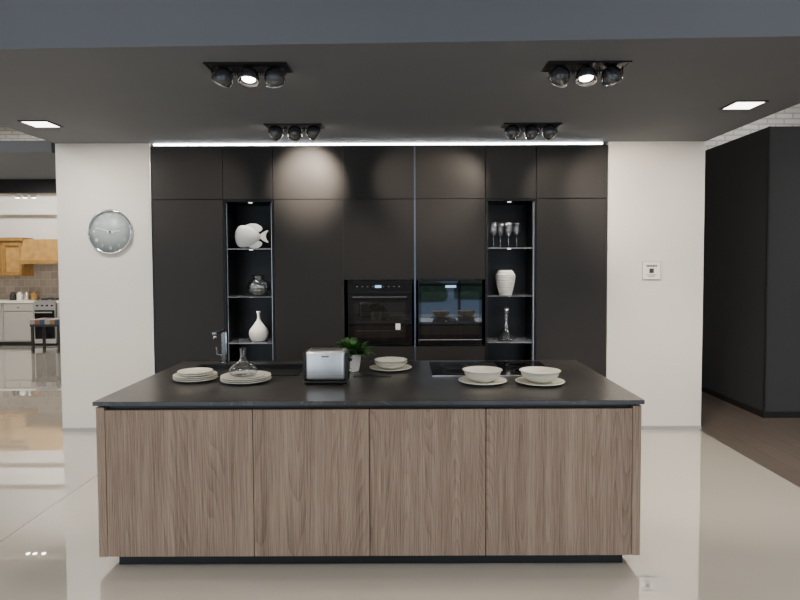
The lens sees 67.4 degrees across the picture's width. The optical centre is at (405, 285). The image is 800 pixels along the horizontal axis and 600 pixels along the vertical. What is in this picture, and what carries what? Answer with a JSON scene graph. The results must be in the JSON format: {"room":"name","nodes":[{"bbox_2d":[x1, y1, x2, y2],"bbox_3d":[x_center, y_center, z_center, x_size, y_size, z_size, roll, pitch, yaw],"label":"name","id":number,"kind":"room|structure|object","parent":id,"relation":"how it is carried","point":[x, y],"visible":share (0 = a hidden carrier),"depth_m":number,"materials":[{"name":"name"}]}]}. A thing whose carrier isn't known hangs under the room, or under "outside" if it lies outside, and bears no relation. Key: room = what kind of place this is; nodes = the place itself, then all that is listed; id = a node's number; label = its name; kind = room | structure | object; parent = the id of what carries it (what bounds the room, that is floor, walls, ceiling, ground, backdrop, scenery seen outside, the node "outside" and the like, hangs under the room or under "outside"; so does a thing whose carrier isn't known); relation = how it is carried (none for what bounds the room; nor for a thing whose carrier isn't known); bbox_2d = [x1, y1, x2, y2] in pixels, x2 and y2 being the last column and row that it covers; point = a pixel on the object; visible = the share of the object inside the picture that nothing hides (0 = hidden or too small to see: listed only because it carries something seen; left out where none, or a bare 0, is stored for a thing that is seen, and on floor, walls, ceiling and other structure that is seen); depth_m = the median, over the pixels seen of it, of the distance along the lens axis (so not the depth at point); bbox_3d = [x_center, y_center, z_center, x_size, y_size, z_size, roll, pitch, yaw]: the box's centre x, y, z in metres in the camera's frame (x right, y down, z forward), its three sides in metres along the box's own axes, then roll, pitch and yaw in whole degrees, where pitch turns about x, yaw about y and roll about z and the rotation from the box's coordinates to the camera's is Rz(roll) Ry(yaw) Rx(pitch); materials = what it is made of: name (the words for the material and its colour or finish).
{"room":"store","nodes":[
{"label":"store","id":0,"kind":"room"},
{"bbox_2d":[0,125,45,140],"bbox_3d":[-5.809,-2.579,12.150,12.400,1.350,0.090,0,2,0],"label":"brick","id":1,"kind":"object","parent":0,"point":[6,134],"depth_m":12.09,"materials":[{"name":"white brick"}]},
{"bbox_2d":[0,141,55,178],"bbox_3d":[-7.805,-1.443,7.072,8.400,0.120,1.950,0,2,0],"label":"ceiling","id":2,"kind":"structure","parent":0,"point":[18,159],"depth_m":6.57,"materials":[{"name":"grey paint"}]},
{"bbox_2d":[0,179,55,193],"bbox_3d":[-7.805,-1.394,8.100,8.400,0.300,0.100,0,2,0],"label":"trim","id":3,"kind":"structure","parent":2,"relation":"attached to","point":[7,186],"depth_m":8.05,"materials":[{"name":"black metal"}]},
{"bbox_2d":[0,194,57,299],"bbox_3d":[-5.754,-1.060,12.317,12.500,4.400,0.100,0,2,0],"label":"wall","id":4,"kind":"structure","parent":0,"point":[11,226],"depth_m":12.25,"materials":[{"name":"white paint"}]},
{"bbox_2d":[0,212,56,214],"bbox_3d":[-5.805,-1.486,12.209,12.400,0.060,0.080,0,2,0],"label":"trim","id":5,"kind":"structure","parent":4,"relation":"attached to","point":[1,213],"depth_m":12.17,"materials":[{"name":"white paint"}]},
{"bbox_2d":[55,143,153,427],"bbox_3d":[-2.855,0.013,6.030,0.890,2.740,0.650,0,2,0],"label":"wall pier","id":6,"kind":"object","parent":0,"point":[106,304],"depth_m":5.70,"materials":[{"name":"white paint"}]},
{"bbox_2d":[62,428,95,431],"bbox_3d":[-2.850,1.378,5.753,0.890,0.035,0.012,0,2,0],"label":"baseboard","id":7,"kind":"structure","parent":6,"relation":"attached to","point":[63,429],"depth_m":5.75,"materials":[{"name":"grey"}]},
{"bbox_2d":[87,209,132,253],"bbox_3d":[-2.795,-0.513,5.667,0.424,0.424,0.034,0,2,0],"label":"wall clock","id":8,"kind":"object","parent":6,"relation":"attached to","point":[110,231],"depth_m":5.67,"materials":[{"name":"silver metal"}]},
{"bbox_2d":[349,280,417,337],"bbox_3d":[-0.248,-0.010,6.365,4.325,2.740,0.080,0,2,0],"label":"wall","id":9,"kind":"structure","parent":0,"point":[349,280],"depth_m":6.34,"materials":[{"name":"black"}]},
{"bbox_2d":[0,345,799,599],"bbox_3d":[-4.595,1.553,3.214,14.800,0.100,18.300,0,2,0],"label":"floor","id":10,"kind":"structure","parent":0,"point":[716,523],"depth_m":3.41,"materials":[{"name":"beige tile"}]},
{"bbox_2d":[0,299,40,344],"bbox_3d":[-9.454,0.729,11.948,4.395,0.880,0.500,0,2,0],"label":"base cabinet","id":11,"kind":"object","parent":10,"relation":"on","point":[15,315],"visible":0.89,"depth_m":11.72,"materials":[{"name":"grey wood"}]},
{"bbox_2d":[0,299,40,302],"bbox_3d":[-9.456,0.309,11.936,4.395,0.040,0.490,0,2,0],"label":"countertop","id":12,"kind":"structure","parent":11,"relation":"on","point":[1,301],"depth_m":11.69,"materials":[{"name":"white stone"}]},
{"bbox_2d":[10,292,15,299],"bbox_3d":[-7.838,0.200,11.967,0.113,0.166,0.113,0,2,0],"label":"storage jar","id":13,"kind":"object","parent":12,"relation":"on","point":[12,294],"visible":0.91,"depth_m":11.93,"materials":[{"name":"grey"}]},
{"bbox_2d":[17,292,22,299],"bbox_3d":[-7.698,0.200,11.967,0.113,0.166,0.113,0,2,0],"label":"storage jar","id":14,"kind":"object","parent":12,"relation":"on","point":[20,294],"visible":0.93,"depth_m":11.93,"materials":[{"name":"beige ceramic"}]},
{"bbox_2d":[24,292,29,299],"bbox_3d":[-7.558,0.199,11.967,0.113,0.166,0.113,0,2,0],"label":"storage jar","id":15,"kind":"object","parent":12,"relation":"on","point":[27,294],"visible":0.85,"depth_m":11.93,"materials":[{"name":"metal"}]},
{"bbox_2d":[31,292,36,299],"bbox_3d":[-7.418,0.199,11.967,0.113,0.166,0.113,0,2,0],"label":"storage jar","id":16,"kind":"object","parent":12,"relation":"on","point":[34,294],"visible":0.82,"depth_m":11.93,"materials":[{"name":"brown wood"}]},
{"bbox_2d":[29,318,60,352],"bbox_3d":[-6.464,0.899,10.944,0.540,0.600,0.400,0,2,0],"label":"stool","id":17,"kind":"object","parent":10,"relation":"on","point":[41,322],"visible":0.74,"depth_m":10.75,"materials":[{"name":"grey"}]},
{"bbox_2d":[34,298,58,345],"bbox_3d":[-7.037,0.702,11.911,0.419,0.920,0.552,0,2,0],"label":"range","id":18,"kind":"object","parent":10,"relation":"on","point":[45,307],"visible":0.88,"depth_m":11.68,"materials":[{"name":"metal"}]},
{"bbox_2d":[56,301,59,317],"bbox_3d":[-6.218,0.718,11.953,1.200,0.880,0.490,0,2,0],"label":"base cabinet","id":19,"kind":"object","parent":10,"relation":"on","point":[57,302],"visible":0.09,"depth_m":11.71,"materials":[{"name":"white wood"}]},
{"bbox_2d":[92,360,644,563],"bbox_3d":[-0.193,1.018,3.775,2.874,0.893,1.277,0,2,0],"label":"kitchen island","id":20,"kind":"object","parent":10,"relation":"on","point":[412,465],"visible":0.86,"depth_m":3.15,"materials":[{"name":"wood"}]},
{"bbox_2d":[92,360,644,405],"bbox_3d":[-0.195,0.583,3.758,2.874,0.022,1.277,0,2,0],"label":"island countertop","id":21,"kind":"structure","parent":20,"relation":"on","point":[416,385],"depth_m":3.36,"materials":[{"name":"stone"}]},
{"bbox_2d":[173,367,217,382],"bbox_3d":[-1.292,0.548,3.685,0.263,0.060,0.260,0,2,0],"label":"plate stack","id":22,"kind":"object","parent":21,"relation":"on","point":[199,374],"visible":1,"depth_m":3.65,"materials":[{"name":"beige ceramic"}]},
{"bbox_2d":[212,329,227,363],"bbox_3d":[-1.318,0.434,4.194,0.089,0.250,0.247,0,2,0],"label":"kitchen faucet","id":23,"kind":"object","parent":21,"relation":"on","point":[223,332],"visible":1,"depth_m":4.28,"materials":[{"name":"grey metal"}]},
{"bbox_2d":[220,371,270,383],"bbox_3d":[-0.972,0.559,3.645,0.302,0.041,0.300,0,2,0],"label":"plate stack","id":24,"kind":"object","parent":21,"relation":"on","point":[260,376],"visible":0.82,"depth_m":3.58,"materials":[{"name":"beige ceramic"}]},
{"bbox_2d":[229,347,257,376],"bbox_3d":[-0.988,0.459,3.641,0.168,0.169,0.168,0,2,0],"label":"glass carafe","id":25,"kind":"object","parent":24,"relation":"on","point":[243,367],"visible":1,"depth_m":3.60,"materials":[{"name":"clear glass"}]},
{"bbox_2d":[194,364,302,375],"bbox_3d":[-1.068,0.661,4.030,0.764,0.206,0.424,0,2,0],"label":"sink","id":26,"kind":"object","parent":21,"relation":"in","point":[213,366],"visible":0.08,"depth_m":4.21,"materials":[{"name":"black stone"}]},
{"bbox_2d":[303,348,351,384],"bbox_3d":[-0.466,0.479,3.602,0.282,0.201,0.170,0,2,0],"label":"toaster","id":27,"kind":"object","parent":21,"relation":"on","point":[320,365],"visible":1,"depth_m":3.52,"materials":[{"name":"silver metal"}]},
{"bbox_2d":[332,337,373,371],"bbox_3d":[-0.353,0.452,3.977,0.312,0.225,0.332,0,2,0],"label":"potted plant","id":28,"kind":"object","parent":21,"relation":"on","point":[356,348],"visible":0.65,"depth_m":3.94,"materials":[{"name":"green plant"}]},
{"bbox_2d":[353,374,391,376],"bbox_3d":[-0.211,0.568,3.800,0.237,0.005,0.071,0,2,0],"label":"socket","id":29,"kind":"object","parent":21,"relation":"on","point":[355,375],"visible":1,"depth_m":3.80,"materials":[{"name":"black metal"}]},
{"bbox_2d":[369,357,411,370],"bbox_3d":[-0.104,0.526,4.034,0.284,0.068,0.284,0,2,0],"label":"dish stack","id":30,"kind":"object","parent":21,"relation":"on","point":[382,363],"visible":1,"depth_m":3.99,"materials":[{"name":"beige ceramic"}]},
{"bbox_2d":[374,357,406,363],"bbox_3d":[-0.103,0.515,4.034,0.222,0.045,0.222,0,2,0],"label":"bowl","id":31,"kind":"object","parent":30,"relation":"on","point":[381,360],"depth_m":4.09,"materials":[{"name":"beige ceramic"}]},
{"bbox_2d":[374,361,406,368],"bbox_3d":[-0.102,0.531,4.035,0.222,0.045,0.222,0,2,0],"label":"bowl","id":32,"kind":"object","parent":30,"relation":"on","point":[379,364],"depth_m":3.96,"materials":[{"name":"beige ceramic"}]},
{"bbox_2d":[458,366,506,384],"bbox_3d":[0.456,0.537,3.584,0.290,0.079,0.290,0,2,0],"label":"bowl","id":33,"kind":"object","parent":21,"relation":"on","point":[475,375],"visible":1,"depth_m":3.55,"materials":[{"name":"beige ceramic"}]},
{"bbox_2d":[429,361,545,375],"bbox_3d":[0.562,0.551,4.044,0.794,0.012,0.523,0,2,0],"label":"induction cooktop","id":34,"kind":"object","parent":21,"relation":"in","point":[510,368],"visible":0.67,"depth_m":4.10,"materials":[{"name":"black glass"}]},
{"bbox_2d":[477,362,502,372],"bbox_3d":[0.562,0.549,4.045,0.120,0.004,0.400,0,2,0],"label":"vent","id":35,"kind":"object","parent":34,"relation":"attached to","point":[494,364],"depth_m":4.15,"materials":[{"name":"black metal"}]},
{"bbox_2d":[515,366,564,385],"bbox_3d":[0.793,0.537,3.554,0.290,0.079,0.290,0,2,0],"label":"bowl","id":36,"kind":"object","parent":21,"relation":"on","point":[534,375],"visible":1,"depth_m":3.52,"materials":[{"name":"beige ceramic"}]},
{"bbox_2d":[149,145,607,376],"bbox_3d":[-0.249,0.019,6.001,4.319,2.712,0.610,0,2,0],"label":"tall cabinet","id":37,"kind":"object","parent":10,"relation":"on","point":[332,216],"visible":0.76,"depth_m":5.69,"materials":[{"name":"black paint"}]},
{"bbox_2d":[225,203,228,360],"bbox_3d":[-1.707,0.071,5.732,0.008,1.719,0.010,0,2,0],"label":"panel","id":38,"kind":"object","parent":37,"relation":"attached to","point":[226,254],"depth_m":5.72,"materials":[{"name":"black metal"}]},
{"bbox_2d":[227,248,270,249],"bbox_3d":[-1.493,-0.360,5.895,0.439,0.010,0.370,0,2,0],"label":"shelf","id":39,"kind":"object","parent":37,"relation":"attached to","point":[227,248],"depth_m":5.71,"materials":[{"name":"grey glass"}]},
{"bbox_2d":[228,294,271,297],"bbox_3d":[-1.491,0.098,5.913,0.439,0.010,0.370,0,2,0],"label":"shelf","id":40,"kind":"object","parent":37,"relation":"attached to","point":[229,295],"depth_m":5.74,"materials":[{"name":"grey glass"}]},
{"bbox_2d":[228,338,272,343],"bbox_3d":[-1.490,0.543,5.931,0.439,0.010,0.370,0,2,0],"label":"shelf","id":41,"kind":"object","parent":37,"relation":"attached to","point":[232,340],"depth_m":5.84,"materials":[{"name":"grey glass"}]},
{"bbox_2d":[235,224,267,247],"bbox_3d":[-1.502,-0.487,5.844,0.327,0.243,0.082,0,2,0],"label":"fish sculpture","id":42,"kind":"object","parent":37,"relation":"on","point":[247,235],"visible":0.99,"depth_m":5.83,"materials":[{"name":"white ceramic"}]},
{"bbox_2d":[248,275,268,295],"bbox_3d":[-1.436,-0.005,5.834,0.204,0.202,0.204,0,2,4],"label":"glass vase","id":43,"kind":"object","parent":37,"relation":"on","point":[258,286],"visible":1,"depth_m":5.77,"materials":[{"name":"clear glass"}]},
{"bbox_2d":[249,311,267,341],"bbox_3d":[-1.444,0.393,5.880,0.186,0.294,0.186,0,2,0],"label":"bottle vase","id":44,"kind":"object","parent":37,"relation":"on","point":[258,332],"visible":1,"depth_m":5.82,"materials":[{"name":"white ceramic"}]},
{"bbox_2d":[153,142,602,146],"bbox_3d":[-0.265,-1.339,5.670,4.240,0.025,0.015,0,2,0],"label":"strip light","id":45,"kind":"object","parent":37,"relation":"attached to","point":[488,143],"visible":1,"depth_m":5.66,"materials":[{"name":"white"}]},
{"bbox_2d":[348,280,411,344],"bbox_3d":[-0.249,0.247,5.960,0.610,0.616,0.609,0,2,0],"label":"built-in oven","id":46,"kind":"object","parent":37,"relation":"on","point":[379,311],"visible":0.98,"depth_m":5.70,"materials":[{"name":"black glass"}]},
{"bbox_2d":[418,280,481,344],"bbox_3d":[0.421,0.244,5.983,0.610,0.616,0.564,0,2,0],"label":"built-in oven","id":47,"kind":"object","parent":37,"relation":"on","point":[449,311],"visible":0.98,"depth_m":5.70,"materials":[{"name":"black glass"}]},
{"bbox_2d":[487,202,487,359],"bbox_3d":[0.777,0.063,5.732,0.008,1.719,0.010,0,2,0],"label":"light","id":48,"kind":"object","parent":37,"relation":"attached to","point":[487,202],"depth_m":5.72,"materials":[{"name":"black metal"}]},
{"bbox_2d":[490,223,497,247],"bbox_3d":[0.844,-0.489,5.785,0.077,0.240,0.077,0,2,0],"label":"wine glass","id":49,"kind":"object","parent":37,"relation":"on","point":[493,226],"visible":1,"depth_m":5.75,"materials":[{"name":"clear glass"}]},
{"bbox_2d":[497,223,504,247],"bbox_3d":[0.927,-0.494,5.885,0.077,0.240,0.077,0,2,0],"label":"wine glass","id":50,"kind":"object","parent":37,"relation":"on","point":[500,226],"visible":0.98,"depth_m":5.86,"materials":[{"name":"clear glass"}]},
{"bbox_2d":[495,270,514,294],"bbox_3d":[0.972,-0.034,5.864,0.196,0.241,0.196,0,2,0],"label":"ribbed vase","id":51,"kind":"object","parent":37,"relation":"on","point":[505,279],"visible":0.99,"depth_m":5.79,"materials":[{"name":"white ceramic"}]},
{"bbox_2d":[497,307,515,340],"bbox_3d":[0.983,0.368,5.880,0.181,0.326,0.181,-1,2,-19],"label":"glass decanter","id":52,"kind":"object","parent":37,"relation":"on","point":[505,335],"visible":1,"depth_m":5.85,"materials":[{"name":"clear glass"}]},
{"bbox_2d":[505,222,512,247],"bbox_3d":[0.989,-0.490,5.785,0.077,0.240,0.077,0,2,0],"label":"wine glass","id":53,"kind":"object","parent":37,"relation":"on","point":[508,226],"visible":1,"depth_m":5.76,"materials":[{"name":"clear glass"}]},
{"bbox_2d":[488,337,531,342],"bbox_3d":[0.997,0.534,5.931,0.444,0.010,0.370,0,2,0],"label":"shelf","id":54,"kind":"object","parent":37,"relation":"attached to","point":[490,339],"depth_m":5.85,"materials":[{"name":"grey glass"}]},
{"bbox_2d":[487,293,532,296],"bbox_3d":[0.995,0.089,5.913,0.444,0.010,0.370,0,2,0],"label":"shelf","id":55,"kind":"object","parent":37,"relation":"attached to","point":[488,294],"depth_m":5.75,"materials":[{"name":"grey glass"}]},
{"bbox_2d":[488,247,533,248],"bbox_3d":[0.994,-0.368,5.895,0.444,0.010,0.370,0,2,0],"label":"shelf","id":56,"kind":"object","parent":37,"relation":"attached to","point":[488,247],"depth_m":5.71,"materials":[{"name":"grey glass"}]},
{"bbox_2d":[513,223,520,247],"bbox_3d":[1.079,-0.493,5.855,0.077,0.240,0.077,0,2,0],"label":"wine glass","id":57,"kind":"object","parent":37,"relation":"on","point":[516,226],"visible":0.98,"depth_m":5.83,"materials":[{"name":"clear glass"}]},
{"bbox_2d":[532,202,533,359],"bbox_3d":[1.213,0.061,5.732,0.008,1.719,0.010,0,2,0],"label":"light","id":58,"kind":"object","parent":37,"relation":"attached to","point":[533,202],"depth_m":5.72,"materials":[{"name":"black metal"}]},
{"bbox_2d":[0,0,799,146],"bbox_3d":[-0.245,-2.142,4.633,6.125,1.660,3.370,0,2,0],"label":"ceiling lowered","id":59,"kind":"structure","parent":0,"point":[102,71],"depth_m":3.48,"materials":[{"name":"grey paint"}]},
{"bbox_2d":[203,62,291,87],"bbox_3d":[-0.904,-1.200,3.454,0.470,0.127,0.170,0,2,0],"label":"ceiling spotlight","id":60,"kind":"object","parent":59,"relation":"attached to","point":[248,76],"depth_m":3.42,"materials":[{"name":"black metal"}]},
{"bbox_2d":[264,123,323,140],"bbox_3d":[-0.919,-1.263,4.953,0.470,0.129,0.170,0,2,0],"label":"ceiling spotlight","id":61,"kind":"object","parent":59,"relation":"attached to","point":[313,130],"depth_m":4.92,"materials":[{"name":"black metal"}]},
{"bbox_2d":[501,123,561,139],"bbox_3d":[1.031,-1.268,4.953,0.470,0.128,0.170,0,2,0],"label":"ceiling spotlight","id":62,"kind":"object","parent":59,"relation":"attached to","point":[511,130],"depth_m":4.92,"materials":[{"name":"black metal"}]},
{"bbox_2d":[542,61,631,87],"bbox_3d":[1.036,-1.207,3.454,0.470,0.128,0.170,0,2,0],"label":"ceiling spotlight","id":63,"kind":"object","parent":59,"relation":"attached to","point":[559,71],"depth_m":3.42,"materials":[{"name":"black metal"}]},
{"bbox_2d":[604,141,704,425],"bbox_3d":[2.370,-0.005,6.030,0.910,2.740,0.650,0,2,0],"label":"wall","id":64,"kind":"structure","parent":0,"point":[656,189],"depth_m":5.70,"materials":[{"name":"white paint"}]},
{"bbox_2d":[642,261,660,279],"bbox_3d":[2.327,-0.146,5.691,0.172,0.172,0.015,0,2,0],"label":"wall sign","id":65,"kind":"object","parent":64,"relation":"attached to","point":[650,270],"depth_m":5.69,"materials":[{"name":"white plastic"}]},
{"bbox_2d":[641,426,700,429],"bbox_3d":[2.375,1.359,5.753,0.910,0.035,0.012,0,2,0],"label":"baseboard","id":66,"kind":"structure","parent":64,"relation":"attached to","point":[642,427],"depth_m":5.75,"materials":[{"name":"grey"}]},
{"bbox_2d":[700,391,799,486],"bbox_3d":[4.905,1.520,3.214,4.200,0.100,18.300,0,2,0],"label":"floor","id":67,"kind":"structure","parent":0,"point":[772,443],"depth_m":5.55,"materials":[{"name":"brown wood"}]},
{"bbox_2d":[701,126,799,411],"bbox_3d":[5.339,-0.184,7.359,3.320,2.970,2.480,0,2,0],"label":"wall","id":68,"kind":"structure","parent":0,"point":[735,203],"depth_m":6.37,"materials":[{"name":"black paint"}]},
{"bbox_2d":[701,386,762,416],"bbox_3d":[3.677,1.276,7.418,0.015,0.060,2.480,0,2,0],"label":"baseboard","id":69,"kind":"structure","parent":68,"relation":"attached to","point":[741,405],"depth_m":6.74,"materials":[{"name":"black metal"}]},
{"bbox_2d":[763,126,770,411],"bbox_3d":[3.680,-0.159,6.120,0.018,2.910,0.018,0,2,0],"label":"trim","id":70,"kind":"structure","parent":68,"relation":"attached to","point":[769,127],"depth_m":6.11,"materials":[{"name":"black metal"}]},
{"bbox_2d":[762,412,799,417],"bbox_3d":[5.337,1.320,6.171,3.335,0.060,0.015,0,2,0],"label":"baseboard","id":71,"kind":"structure","parent":68,"relation":"attached to","point":[764,414],"depth_m":6.17,"materials":[{"name":"black metal"}]},
{"bbox_2d":[705,103,799,149],"bbox_3d":[3.747,-0.961,9.019,6.500,4.400,0.100,0,2,0],"label":"wall","id":72,"kind":"structure","parent":0,"point":[790,116],"depth_m":8.91,"materials":[{"name":"white brick"}]},
{"bbox_2d":[0,264,58,299],"bbox_3d":[-8.637,-0.134,12.188,6.034,0.820,0.030,0,2,0],"label":"wall","id":73,"kind":"structure","parent":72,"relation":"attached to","point":[45,280],"depth_m":12.18,"materials":[{"name":"brown tile"}]},
{"bbox_2d":[0,237,57,275],"bbox_3d":[-8.819,-0.573,11.905,4.258,0.760,0.480,0,2,0],"label":"upper cabinet","id":74,"kind":"object","parent":73,"relation":"attached to","point":[18,255],"visible":0.87,"depth_m":11.77,"materials":[{"name":"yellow wood"}]},
{"bbox_2d":[18,239,57,263],"bbox_3d":[-7.120,-0.678,11.901,0.859,0.480,0.480,0,2,0],"label":"hood","id":75,"kind":"object","parent":74,"relation":"attached to","point":[32,251],"depth_m":11.68,"materials":[{"name":"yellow wood"}]},
{"bbox_3d":[-2.510,-2.952,3.084,19.000,0.100,18.400,0,2,0],"label":"ceiling","id":76,"kind":"structure","parent":0,"visible":0},
{"bbox_2d":[15,194,36,197],"bbox_3d":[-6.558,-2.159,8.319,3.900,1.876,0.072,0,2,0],"label":"track spotlight","id":77,"kind":"object","parent":76,"relation":"hanging from","point":[16,195],"visible":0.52,"depth_m":8.33,"materials":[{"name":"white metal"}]},
{"bbox_2d":[18,120,62,127],"bbox_3d":[-2.945,-1.306,4.841,0.230,0.008,0.230,0,2,0],"label":"recessed light","id":78,"kind":"object","parent":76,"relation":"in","point":[34,123],"visible":1,"depth_m":4.82,"materials":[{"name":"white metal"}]},
{"bbox_2d":[23,122,57,126],"bbox_3d":[-2.945,-1.307,4.841,0.200,0.005,0.200,0,2,0],"label":"diffuser","id":79,"kind":"object","parent":78,"relation":"attached to","point":[34,124],"depth_m":4.84,"materials":[{"name":"white"}]},
{"bbox_2d":[719,100,768,109],"bbox_3d":[2.436,-1.304,4.332,0.230,0.008,0.230,0,2,0],"label":"recessed light","id":80,"kind":"object","parent":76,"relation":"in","point":[736,105],"visible":1,"depth_m":4.33,"materials":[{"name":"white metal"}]},
{"bbox_2d":[724,102,763,108],"bbox_3d":[2.436,-1.305,4.332,0.200,0.005,0.200,0,2,0],"label":"diffuser","id":81,"kind":"object","parent":80,"relation":"attached to","point":[734,105],"depth_m":4.33,"materials":[{"name":"white plastic"}]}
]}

